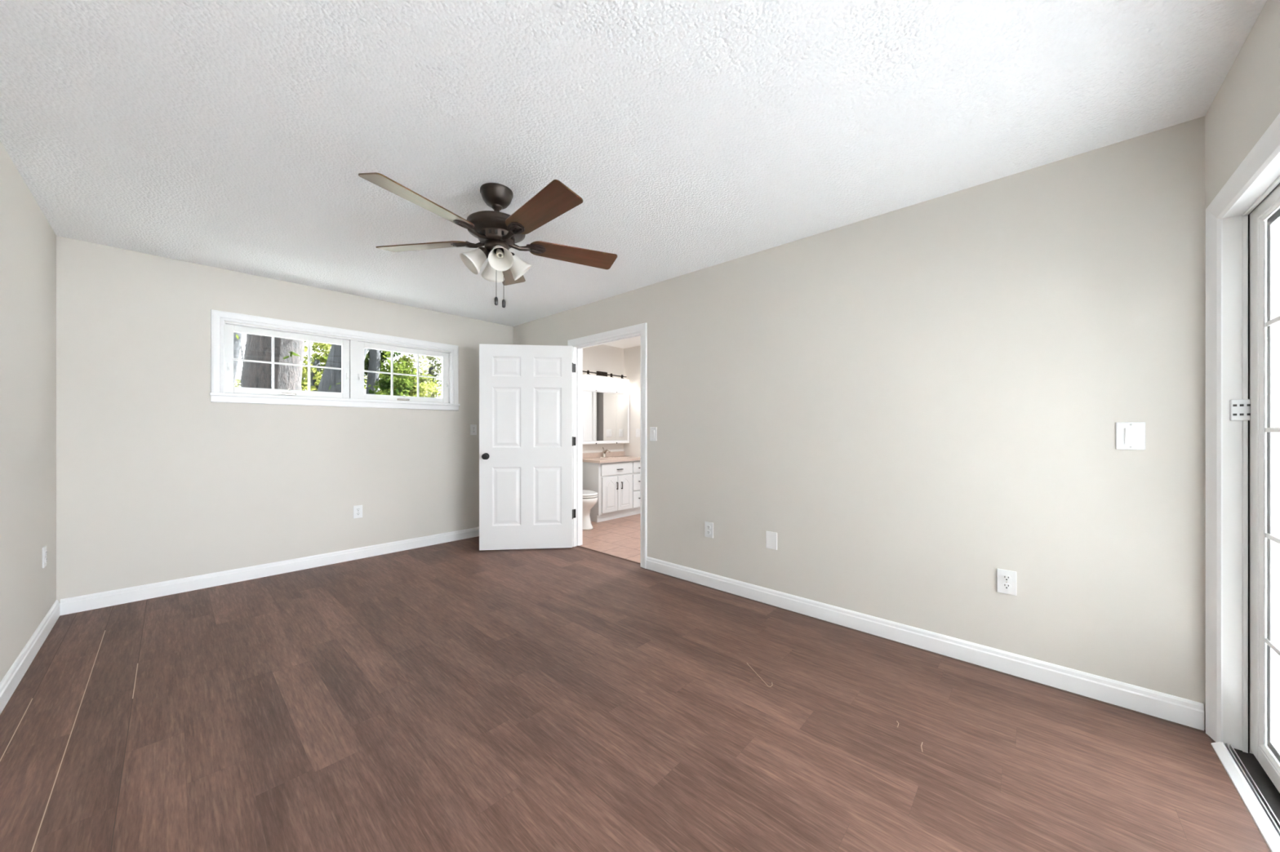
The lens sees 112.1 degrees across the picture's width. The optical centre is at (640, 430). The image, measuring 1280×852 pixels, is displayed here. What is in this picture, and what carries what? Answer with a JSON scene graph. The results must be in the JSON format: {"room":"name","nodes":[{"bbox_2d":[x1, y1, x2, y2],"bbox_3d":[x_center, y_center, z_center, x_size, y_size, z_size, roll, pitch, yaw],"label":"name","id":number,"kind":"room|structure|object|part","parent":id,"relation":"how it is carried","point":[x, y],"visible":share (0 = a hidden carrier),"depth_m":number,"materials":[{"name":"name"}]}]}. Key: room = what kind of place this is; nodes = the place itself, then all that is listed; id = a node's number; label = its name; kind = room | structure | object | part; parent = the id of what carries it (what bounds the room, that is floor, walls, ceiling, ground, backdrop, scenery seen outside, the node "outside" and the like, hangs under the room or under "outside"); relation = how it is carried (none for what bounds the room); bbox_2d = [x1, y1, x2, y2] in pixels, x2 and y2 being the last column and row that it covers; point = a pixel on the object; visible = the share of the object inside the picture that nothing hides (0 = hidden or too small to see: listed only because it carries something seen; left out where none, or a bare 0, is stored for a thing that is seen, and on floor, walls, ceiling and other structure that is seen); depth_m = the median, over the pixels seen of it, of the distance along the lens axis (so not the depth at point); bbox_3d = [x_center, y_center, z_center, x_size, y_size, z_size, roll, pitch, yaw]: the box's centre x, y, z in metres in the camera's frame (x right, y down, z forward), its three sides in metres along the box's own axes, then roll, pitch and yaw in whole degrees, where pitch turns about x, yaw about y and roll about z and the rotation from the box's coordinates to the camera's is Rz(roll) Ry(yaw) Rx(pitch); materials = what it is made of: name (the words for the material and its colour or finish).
{"room":"empty bedroom","nodes":[
{"label":"empty bedroom","id":0,"kind":"room"},
{"bbox_2d":[0,141,56,682],"bbox_3d":[-1.845,-0.032,0.939,5.277,2.440,0.115,0,0,43],"label":"wall","id":1,"kind":"structure","parent":0,"point":[28,242],"depth_m":2.19,"materials":[{"name":"beige paint"}]},
{"bbox_2d":[0,600,59,714],"bbox_3d":[-1.857,1.137,1.037,5.127,0.102,0.015,0,0,43],"label":"baseboard","id":2,"kind":"structure","parent":1,"relation":"attached to","point":[9,683],"depth_m":2.14,"materials":[{"name":"white paint"}]},
{"bbox_2d":[42,546,47,568],"bbox_3d":[-3.439,0.728,2.489,0.074,0.117,0.011,0,0,43],"label":"wall outlet","id":3,"kind":"object","parent":1,"relation":"attached to","point":[44,548],"visible":1,"depth_m":2.47,"materials":[{"name":"white plastic"}]},
{"bbox_2d":[56,235,623,603],"bbox_3d":[-2.044,-0.032,4.707,0.115,2.440,5.397,0,0,43],"label":"wall","id":4,"kind":"structure","parent":0,"point":[157,480],"depth_m":3.28,"materials":[{"name":"beige paint"}]},
{"bbox_2d":[59,527,479,615],"bbox_3d":[-2.634,1.137,3.969,0.015,0.102,3.250,0,0,43],"label":"baseboard","id":5,"kind":"structure","parent":4,"relation":"attached to","point":[122,596],"depth_m":3.40,"materials":[{"name":"white paint"}]},
{"bbox_2d":[209,309,460,410],"bbox_3d":[-2.659,-0.571,4.013,0.149,0.707,1.922,0,0,43],"label":"window","id":6,"kind":"structure","parent":4,"relation":"in","point":[352,394],"depth_m":3.85,"materials":[{"name":"white paint"}]},
{"bbox_3d":[-2.982,-0.567,3.689,0.040,0.537,0.829,0,0,43],"label":"sash","id":7,"kind":"part","parent":6,"relation":"part of","materials":[{"name":"white plastic"}]},
{"bbox_3d":[-2.627,-0.279,3.984,0.064,0.022,1.922,0,0,43],"label":"sill","id":8,"kind":"part","parent":6,"relation":"part of","materials":[{"name":"white paint"}]},
{"bbox_3d":[-2.374,-0.567,4.352,0.040,0.537,0.856,0,0,43],"label":"sash","id":9,"kind":"part","parent":6,"relation":"part of","materials":[{"name":"white plastic"}]},
{"bbox_2d":[353,505,362,518],"bbox_3d":[-2.616,0.751,3.991,0.011,0.117,0.074,0,0,43],"label":"wall outlet","id":10,"kind":"object","parent":4,"relation":"attached to","point":[357,509],"visible":1,"depth_m":3.99,"materials":[{"name":"white plastic"}]},
{"bbox_2d":[470,424,476,435],"bbox_3d":[-1.862,-0.010,4.812,0.011,0.117,0.074,0,0,43],"label":"light switch","id":11,"kind":"object","parent":4,"relation":"attached to","point":[473,427],"visible":1,"depth_m":4.81,"materials":[{"name":"white plastic"}]},
{"bbox_2d":[582,451,624,458],"bbox_3d":[-0.573,0.348,6.207,0.020,0.071,0.966,0,0,43],"label":"backsplash","id":12,"kind":"structure","parent":4,"relation":"attached to","point":[597,455],"depth_m":6.20,"materials":[{"name":"beige stone"}]},
{"bbox_2d":[582,388,629,444],"bbox_3d":[-0.521,-0.193,6.179,0.133,0.760,0.929,0,0,43],"label":"medicine cabinet","id":13,"kind":"object","parent":4,"relation":"attached to","point":[606,414],"visible":0.94,"depth_m":6.12,"materials":[{"name":"white paint"}]},
{"bbox_3d":[-0.699,-0.198,5.912,0.006,0.679,0.228,0,0,43],"label":"mirror door","id":14,"kind":"part","parent":13,"relation":"part of","materials":[{"name":"silver metal"}]},
{"bbox_3d":[-0.486,-0.198,6.143,0.006,0.679,0.394,0,0,43],"label":"mirror door","id":15,"kind":"part","parent":13,"relation":"part of","materials":[{"name":"silver metal"}]},
{"bbox_3d":[-0.272,-0.198,6.376,0.006,0.679,0.233,0,0,43],"label":"mirror door","id":16,"kind":"part","parent":13,"relation":"part of","materials":[{"name":"silver metal"}]},
{"bbox_2d":[582,370,629,387],"bbox_3d":[-0.510,-0.754,6.178,0.152,0.195,0.868,0,0,43],"label":"vanity light","id":17,"kind":"object","parent":4,"relation":"attached to","point":[602,379],"visible":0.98,"depth_m":6.12,"materials":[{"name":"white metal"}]},
{"bbox_3d":[-0.717,-0.712,5.926,0.116,0.110,0.202,0,0,43],"label":"lamp shade","id":18,"kind":"part","parent":17,"relation":"part of","materials":[{"name":"white glass"}]},
{"bbox_3d":[-0.569,-0.712,6.088,0.116,0.110,0.202,0,0,43],"label":"lamp shade","id":19,"kind":"part","parent":17,"relation":"part of","materials":[{"name":"white glass"}]},
{"bbox_3d":[-0.554,-0.797,6.227,0.021,0.110,0.200,0,0,43],"label":"plate","id":20,"kind":"part","parent":17,"relation":"part of","materials":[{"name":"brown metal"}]},
{"bbox_3d":[-0.420,-0.712,6.249,0.116,0.110,0.202,0,0,43],"label":"lamp shade","id":21,"kind":"part","parent":17,"relation":"part of","materials":[{"name":"white glass"}]},
{"bbox_3d":[-0.272,-0.712,6.411,0.116,0.110,0.202,0,0,43],"label":"lamp shade","id":22,"kind":"part","parent":17,"relation":"part of","materials":[{"name":"white glass"}]},
{"bbox_2d":[623,346,640,457],"bbox_3d":[0.840,-0.032,5.645,2.865,2.440,0.115,0,0,43],"label":"wall","id":23,"kind":"structure","parent":0,"point":[632,356],"depth_m":6.43,"materials":[{"name":"white paint"}]},
{"bbox_2d":[635,429,639,437],"bbox_3d":[-0.037,0.036,6.363,0.080,0.118,0.014,0,0,43],"label":"light switch","id":24,"kind":"object","parent":23,"relation":"attached to","point":[637,431],"visible":1,"depth_m":6.36,"materials":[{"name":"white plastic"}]},
{"bbox_2d":[0,0,1266,348],"bbox_3d":[-0.101,-1.352,2.923,5.392,0.200,5.398,0,0,43],"label":"ceiling","id":25,"kind":"structure","parent":0,"point":[237,135],"depth_m":1.71,"materials":[{"name":"white paint"}]},
{"bbox_2d":[358,173,617,307],"bbox_3d":[-0.729,-0.948,2.225,1.252,0.608,1.293,0,0,43],"label":"ceiling fan","id":26,"kind":"object","parent":25,"relation":"hanging from","point":[499,232],"visible":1,"depth_m":2.18,"materials":[{"name":"brown wood"}]},
{"bbox_3d":[-0.944,-0.996,1.890,0.150,0.006,0.497,16,7,27],"label":"fan blade","id":27,"kind":"part","parent":26,"relation":"part of","materials":[{"name":"brown wood"}]},
{"bbox_3d":[-1.160,-0.996,2.325,0.497,0.006,0.150,0,14,10],"label":"fan blade","id":28,"kind":"part","parent":26,"relation":"part of","materials":[{"name":"brown wood"}]},
{"bbox_3d":[-0.860,-0.872,2.209,0.118,0.132,0.131,0,0,43],"label":"lamp shade","id":29,"kind":"part","parent":26,"relation":"part of","materials":[{"name":"white glass"}]},
{"bbox_3d":[-0.864,-0.987,2.275,0.127,0.043,0.032,0,0,10],"label":"blade arm","id":30,"kind":"part","parent":26,"relation":"part of","materials":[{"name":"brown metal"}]},
{"bbox_3d":[-0.805,-0.987,2.156,0.032,0.043,0.127,0,0,28],"label":"blade arm","id":31,"kind":"part","parent":26,"relation":"part of","materials":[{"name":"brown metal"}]},
{"bbox_2d":[477,246,488,258],"bbox_3d":[-0.811,-0.921,2.227,0.063,0.058,0.058,0,0,43],"label":"socket","id":32,"kind":"object","parent":26,"relation":"attached to","point":[482,252],"depth_m":2.20,"materials":[{"name":"brown"}]},
{"bbox_3d":[-0.799,-0.872,2.365,0.131,0.132,0.118,0,0,43],"label":"lamp shade","id":33,"kind":"part","parent":26,"relation":"part of","materials":[{"name":"white glass"}]},
{"bbox_2d":[492,244,504,254],"bbox_3d":[-0.723,-0.921,2.197,0.058,0.058,0.063,0,0,43],"label":"socket","id":34,"kind":"object","parent":26,"relation":"attached to","point":[497,251],"depth_m":2.18,"materials":[{"name":"brown"}]},
{"bbox_3d":[-0.712,-0.896,2.177,0.034,0.056,0.054,0,0,-29],"label":"bulb","id":35,"kind":"part","parent":26,"relation":"part of","materials":[{"name":"beige glass"}]},
{"bbox_3d":[-0.705,-0.872,2.148,0.131,0.132,0.118,0,0,43],"label":"lamp shade","id":36,"kind":"part","parent":26,"relation":"part of","materials":[{"name":"white glass"}]},
{"bbox_3d":[-0.672,-0.987,2.175,0.032,0.043,0.127,0,0,-44],"label":"blade arm","id":37,"kind":"part","parent":26,"relation":"part of","materials":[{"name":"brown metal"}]},
{"bbox_3d":[-0.813,-0.996,2.665,0.150,0.006,0.497,-14,2,-8],"label":"fan blade","id":38,"kind":"part","parent":26,"relation":"part of","materials":[{"name":"brown wood"}]},
{"bbox_3d":[-0.650,-0.987,2.307,0.127,0.043,0.032,0,0,-26],"label":"blade arm","id":39,"kind":"part","parent":26,"relation":"part of","materials":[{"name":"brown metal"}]},
{"bbox_3d":[-0.644,-0.872,2.303,0.118,0.132,0.131,0,0,43],"label":"lamp shade","id":40,"kind":"part","parent":26,"relation":"part of","materials":[{"name":"white glass"}]},
{"bbox_3d":[-0.463,-0.996,1.961,0.497,0.006,0.150,0,-14,46],"label":"fan blade","id":41,"kind":"part","parent":26,"relation":"part of","materials":[{"name":"brown wood"}]},
{"bbox_3d":[-0.382,-0.996,2.440,0.497,0.006,0.150,0,-14,-26],"label":"fan blade","id":42,"kind":"part","parent":26,"relation":"part of","materials":[{"name":"brown wood"}]},
{"bbox_2d":[0,513,1271,851],"bbox_3d":[-0.104,1.246,2.926,5.153,0.115,5.168,0,0,43],"label":"floor","id":43,"kind":"structure","parent":0,"point":[453,696],"depth_m":1.70,"materials":[{"name":"brown wood"}]},
{"bbox_2d":[582,489,598,530],"bbox_3d":[-0.824,0.801,5.375,0.750,0.775,0.430,0,0,43],"label":"toilet","id":44,"kind":"object","parent":43,"relation":"on","point":[589,498],"visible":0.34,"depth_m":5.16,"materials":[{"name":"white ceramic"}]},
{"bbox_3d":[-0.730,0.788,5.288,0.495,0.016,0.376,0,0,43],"label":"seat","id":45,"kind":"part","parent":44,"relation":"part of","materials":[{"name":"white plastic"}]},
{"bbox_3d":[-0.730,0.766,5.288,0.495,0.028,0.376,0,0,43],"label":"lid","id":46,"kind":"part","parent":44,"relation":"part of","materials":[{"name":"white ceramic"}]},
{"bbox_2d":[582,460,640,522],"bbox_3d":[-0.378,0.803,6.043,0.524,0.770,0.938,0,0,43],"label":"bathroom vanity","id":47,"kind":"object","parent":43,"relation":"on","point":[617,485],"visible":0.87,"depth_m":5.75,"materials":[{"name":"white paint"}]},
{"bbox_3d":[-0.402,0.842,5.685,0.019,0.468,0.272,0,0,43],"label":"door","id":48,"kind":"part","parent":47,"relation":"part of","materials":[{"name":"white paint"}]},
{"bbox_3d":[-0.393,0.835,5.677,0.007,0.388,0.168,0,0,43],"label":"raised panel","id":49,"kind":"part","parent":47,"relation":"part of","materials":[{"name":"white paint"}]},
{"bbox_2d":[582,451,640,463],"bbox_3d":[-0.385,0.405,6.035,0.531,0.186,0.966,0,0,43],"label":"countertop","id":50,"kind":"structure","parent":47,"relation":"on","point":[615,456],"depth_m":6.03,"materials":[{"name":"beige stone"}]},
{"bbox_2d":[600,447,610,457],"bbox_3d":[-0.482,0.311,6.145,0.159,0.144,0.135,0,0,15],"label":"faucet","id":51,"kind":"object","parent":50,"relation":"on","point":[604,451],"visible":0.99,"depth_m":6.13,"materials":[{"name":"silver metal"}]},
{"bbox_3d":[-0.484,0.318,6.122,0.166,0.115,0.068,0,0,43],"label":"spout","id":52,"kind":"part","parent":51,"relation":"part of","materials":[{"name":"silver metal"}]},
{"bbox_3d":[-0.312,0.512,5.783,0.019,0.152,0.570,0,0,43],"label":"drawer","id":53,"kind":"part","parent":47,"relation":"part of","materials":[{"name":"white paint"}]},
{"bbox_3d":[-0.212,0.842,5.891,0.019,0.468,0.276,0,0,43],"label":"door","id":54,"kind":"part","parent":47,"relation":"part of","materials":[{"name":"white paint"}]},
{"bbox_3d":[-0.203,0.835,5.883,0.007,0.388,0.172,0,0,43],"label":"raised panel","id":55,"kind":"part","parent":47,"relation":"part of","materials":[{"name":"white paint"}]},
{"bbox_3d":[-0.005,0.965,6.117,0.019,0.223,0.284,0,0,43],"label":"drawer","id":56,"kind":"part","parent":47,"relation":"part of","materials":[{"name":"white paint"}]},
{"bbox_3d":[-0.005,0.726,6.117,0.019,0.225,0.284,0,0,43],"label":"drawer","id":57,"kind":"part","parent":47,"relation":"part of","materials":[{"name":"white paint"}]},
{"bbox_3d":[-0.005,0.512,6.117,0.019,0.152,0.284,0,0,43],"label":"drawer","id":58,"kind":"part","parent":47,"relation":"part of","materials":[{"name":"white paint"}]},
{"bbox_2d":[513,115,1204,729],"bbox_3d":[0.452,-0.032,3.439,5.277,2.440,0.115,0,0,43],"label":"wall","id":59,"kind":"structure","parent":0,"point":[922,402],"depth_m":2.21,"materials":[{"name":"beige paint"}]},
{"bbox_2d":[479,343,573,550],"bbox_3d":[-1.135,0.162,4.312,0.914,2.034,0.179,0,0,-6],"label":"door","id":60,"kind":"structure","parent":59,"relation":"in","point":[526,438],"depth_m":4.29,"materials":[{"name":"white paint"}]},
{"bbox_3d":[-1.518,0.252,4.215,0.066,0.066,0.072,0,0,-6],"label":"knob","id":61,"kind":"part","parent":60,"relation":"part of","materials":[{"name":"black metal"}]},
{"bbox_2d":[582,348,582,544],"bbox_3d":[-0.255,0.128,4.179,1.085,2.120,0.018,0,0,43],"label":"trim","id":62,"kind":"structure","parent":59,"relation":"attached to","point":[582,348],"depth_m":4.50,"materials":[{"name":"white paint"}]},
{"bbox_2d":[573,332,640,546],"bbox_3d":[-0.300,0.156,4.130,0.975,2.065,0.118,0,0,43],"label":"trim","id":63,"kind":"structure","parent":59,"relation":"attached to","point":[577,350],"depth_m":4.43,"materials":[{"name":"white paint"}]},
{"bbox_2d":[567,322,647,568],"bbox_3d":[-0.346,0.128,4.082,1.081,2.120,0.018,0,0,43],"label":"trim","id":64,"kind":"structure","parent":59,"relation":"attached to","point":[642,328],"depth_m":3.74,"materials":[{"name":"white paint"}]},
{"bbox_2d":[577,546,640,564],"bbox_3d":[-0.304,1.186,4.125,0.935,0.005,0.022,0,0,43],"label":"trim","id":65,"kind":"structure","parent":59,"relation":"attached to","point":[577,546],"depth_m":4.10,"materials":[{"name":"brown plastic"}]},
{"bbox_2d":[649,426,657,440],"bbox_3d":[0.108,0.028,3.667,0.074,0.118,0.014,0,0,43],"label":"light switch","id":66,"kind":"object","parent":59,"relation":"attached to","point":[653,430],"visible":1,"depth_m":3.66,"materials":[{"name":"white plastic"}]},
{"bbox_2d":[704,521,713,537],"bbox_3d":[0.523,0.756,3.288,0.074,0.117,0.011,0,0,43],"label":"wall outlet","id":67,"kind":"object","parent":59,"relation":"attached to","point":[708,526],"visible":1,"depth_m":3.28,"materials":[{"name":"white plastic"}]},
{"bbox_2d":[765,531,777,550],"bbox_3d":[0.897,0.750,2.947,0.080,0.118,0.007,0,0,43],"label":"blank plate","id":68,"kind":"object","parent":59,"relation":"attached to","point":[771,537],"visible":1,"depth_m":2.94,"materials":[{"name":"white plastic"}]},
{"bbox_2d":[645,556,1204,730],"bbox_3d":[1.146,1.137,2.713,2.965,0.102,0.015,0,0,43],"label":"baseboard","id":69,"kind":"structure","parent":59,"relation":"attached to","point":[1180,710],"depth_m":2.19,"materials":[{"name":"white paint"}]},
{"bbox_2d":[996,568,1016,595],"bbox_3d":[1.799,0.743,2.116,0.074,0.117,0.011,0,0,43],"label":"wall outlet","id":70,"kind":"object","parent":59,"relation":"attached to","point":[1006,580],"visible":1,"depth_m":2.11,"materials":[{"name":"white plastic"}]},
{"bbox_2d":[1001,574,1011,581],"bbox_3d":[1.797,0.723,2.114,0.034,0.027,0.004,0,0,43],"label":"receptacle","id":71,"kind":"object","parent":70,"relation":"attached to","point":[1004,577],"depth_m":2.11,"materials":[{"name":"white plastic"}]},
{"bbox_2d":[1002,582,1011,589],"bbox_3d":[1.797,0.763,2.114,0.034,0.027,0.004,0,0,43],"label":"receptacle","id":72,"kind":"object","parent":70,"relation":"attached to","point":[1005,585],"depth_m":2.11,"materials":[{"name":"white plastic"}]},
{"bbox_2d":[1115,422,1145,449],"bbox_3d":[2.096,0.022,1.841,0.084,0.118,0.014,0,0,43],"label":"light switch","id":73,"kind":"object","parent":59,"relation":"attached to","point":[1129,435],"visible":1,"depth_m":1.84,"materials":[{"name":"white plastic"}]},
{"bbox_3d":[2.096,0.022,1.841,0.035,0.068,0.002,0,0,43],"label":"rocker frame","id":74,"kind":"part","parent":73,"relation":"part of","materials":[{"name":"white plastic"}]},
{"bbox_2d":[1204,0,1279,730],"bbox_3d":[1.191,-0.032,0.455,0.150,2.440,3.280,0,0,43],"label":"wall","id":75,"kind":"structure","parent":0,"point":[1246,103],"depth_m":1.41,"materials":[{"name":"beige paint"}]},
{"bbox_2d":[1205,113,1279,851],"bbox_3d":[1.254,0.168,0.528,0.156,2.080,3.033,0,0,43],"label":"door","id":76,"kind":"structure","parent":75,"relation":"in","point":[1242,220],"depth_m":1.57,"materials":[{"name":"white paint"}]},
{"bbox_3d":[1.224,1.178,0.555,0.003,0.012,2.885,0,0,43],"label":"track rail","id":77,"kind":"part","parent":76,"relation":"part of","materials":[{"name":"silver metal"}]},
{"bbox_3d":[1.231,1.178,0.548,0.003,0.012,2.885,0,0,43],"label":"track rail","id":78,"kind":"part","parent":76,"relation":"part of","materials":[{"name":"silver metal"}]},
{"bbox_3d":[1.940,0.187,1.232,0.036,1.966,0.918,0,0,43],"label":"panel","id":79,"kind":"part","parent":76,"relation":"part of","materials":[{"name":"glass"}]},
{"bbox_2d":[1265,315,1279,655],"bbox_3d":[1.941,0.181,1.232,0.012,1.838,0.738,0,0,43],"label":"grille","id":80,"kind":"object","parent":76,"relation":"attached to","point":[1271,647],"depth_m":1.50,"materials":[{"name":"white plastic"}]},
{"label":"outside","id":81,"kind":"structure","parent":0,"visible":0},
{"bbox_3d":[-18.142,1.638,20.442,44.885,0.200,60.000,0,0,43],"label":"lawn","id":82,"kind":"structure","parent":81,"visible":0},
{"bbox_2d":[234,378,240,386],"bbox_3d":[-11.965,-0.080,12.871,1.845,3.364,1.549,0,0,43],"label":"shrub","id":83,"kind":"object","parent":82,"relation":"on","point":[238,381],"visible":0.04,"depth_m":12.37,"materials":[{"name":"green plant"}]},
{"bbox_2d":[233,332,242,386],"bbox_3d":[-8.096,-2.348,8.506,4.057,7.957,4.523,0,0,43],"label":"tree","id":84,"kind":"object","parent":82,"relation":"on","point":[237,336],"visible":0.02,"depth_m":8.51,"materials":[{"name":"white plant"}]},
{"bbox_2d":[237,344,245,371],"bbox_3d":[-8.801,-0.297,9.505,0.336,3.791,0.042,0,0,4],"label":"bare sapling","id":85,"kind":"object","parent":82,"relation":"on","point":[242,350],"visible":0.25,"depth_m":9.49,"materials":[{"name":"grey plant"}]},
{"bbox_2d":[240,333,304,390],"bbox_3d":[-5.442,-1.851,6.356,4.885,6.952,4.478,0,0,43],"label":"oak tree","id":86,"kind":"object","parent":82,"relation":"on","point":[258,348],"visible":0.02,"depth_m":6.02,"materials":[{"name":"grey plant"}]},
{"bbox_2d":[301,341,366,391],"bbox_3d":[-8.456,-0.831,11.512,2.750,4.870,2.847,0,0,43],"label":"tree","id":87,"kind":"object","parent":82,"relation":"on","point":[316,374],"visible":0.16,"depth_m":10.96,"materials":[{"name":"green plant"}]},
{"bbox_2d":[317,344,368,392],"bbox_3d":[-3.476,-1.580,5.571,3.946,6.550,3.790,0,0,14],"label":"maple tree","id":88,"kind":"object","parent":82,"relation":"on","point":[331,380],"visible":0.02,"depth_m":5.42,"materials":[{"name":"plant"}]},
{"bbox_2d":[323,348,417,396],"bbox_3d":[-5.598,-0.537,9.318,2.551,4.297,1.810,0,0,43],"label":"tree","id":89,"kind":"object","parent":82,"relation":"on","point":[375,360],"visible":0.42,"depth_m":9.16,"materials":[{"name":"green plant"}]},
{"bbox_2d":[364,351,441,397],"bbox_3d":[-5.766,-0.246,10.425,2.062,3.700,1.983,0,0,6],"label":"tree","id":90,"kind":"object","parent":82,"relation":"on","point":[423,387],"visible":0.23,"depth_m":10.36,"materials":[{"name":"green plant"}]},
{"bbox_2d":[400,354,441,397],"bbox_3d":[-5.756,-0.738,11.914,1.802,4.678,3.104,0,0,-15],"label":"tree","id":91,"kind":"object","parent":82,"relation":"on","point":[431,367],"visible":0.11,"depth_m":11.74,"materials":[{"name":"green plant"}]}
]}

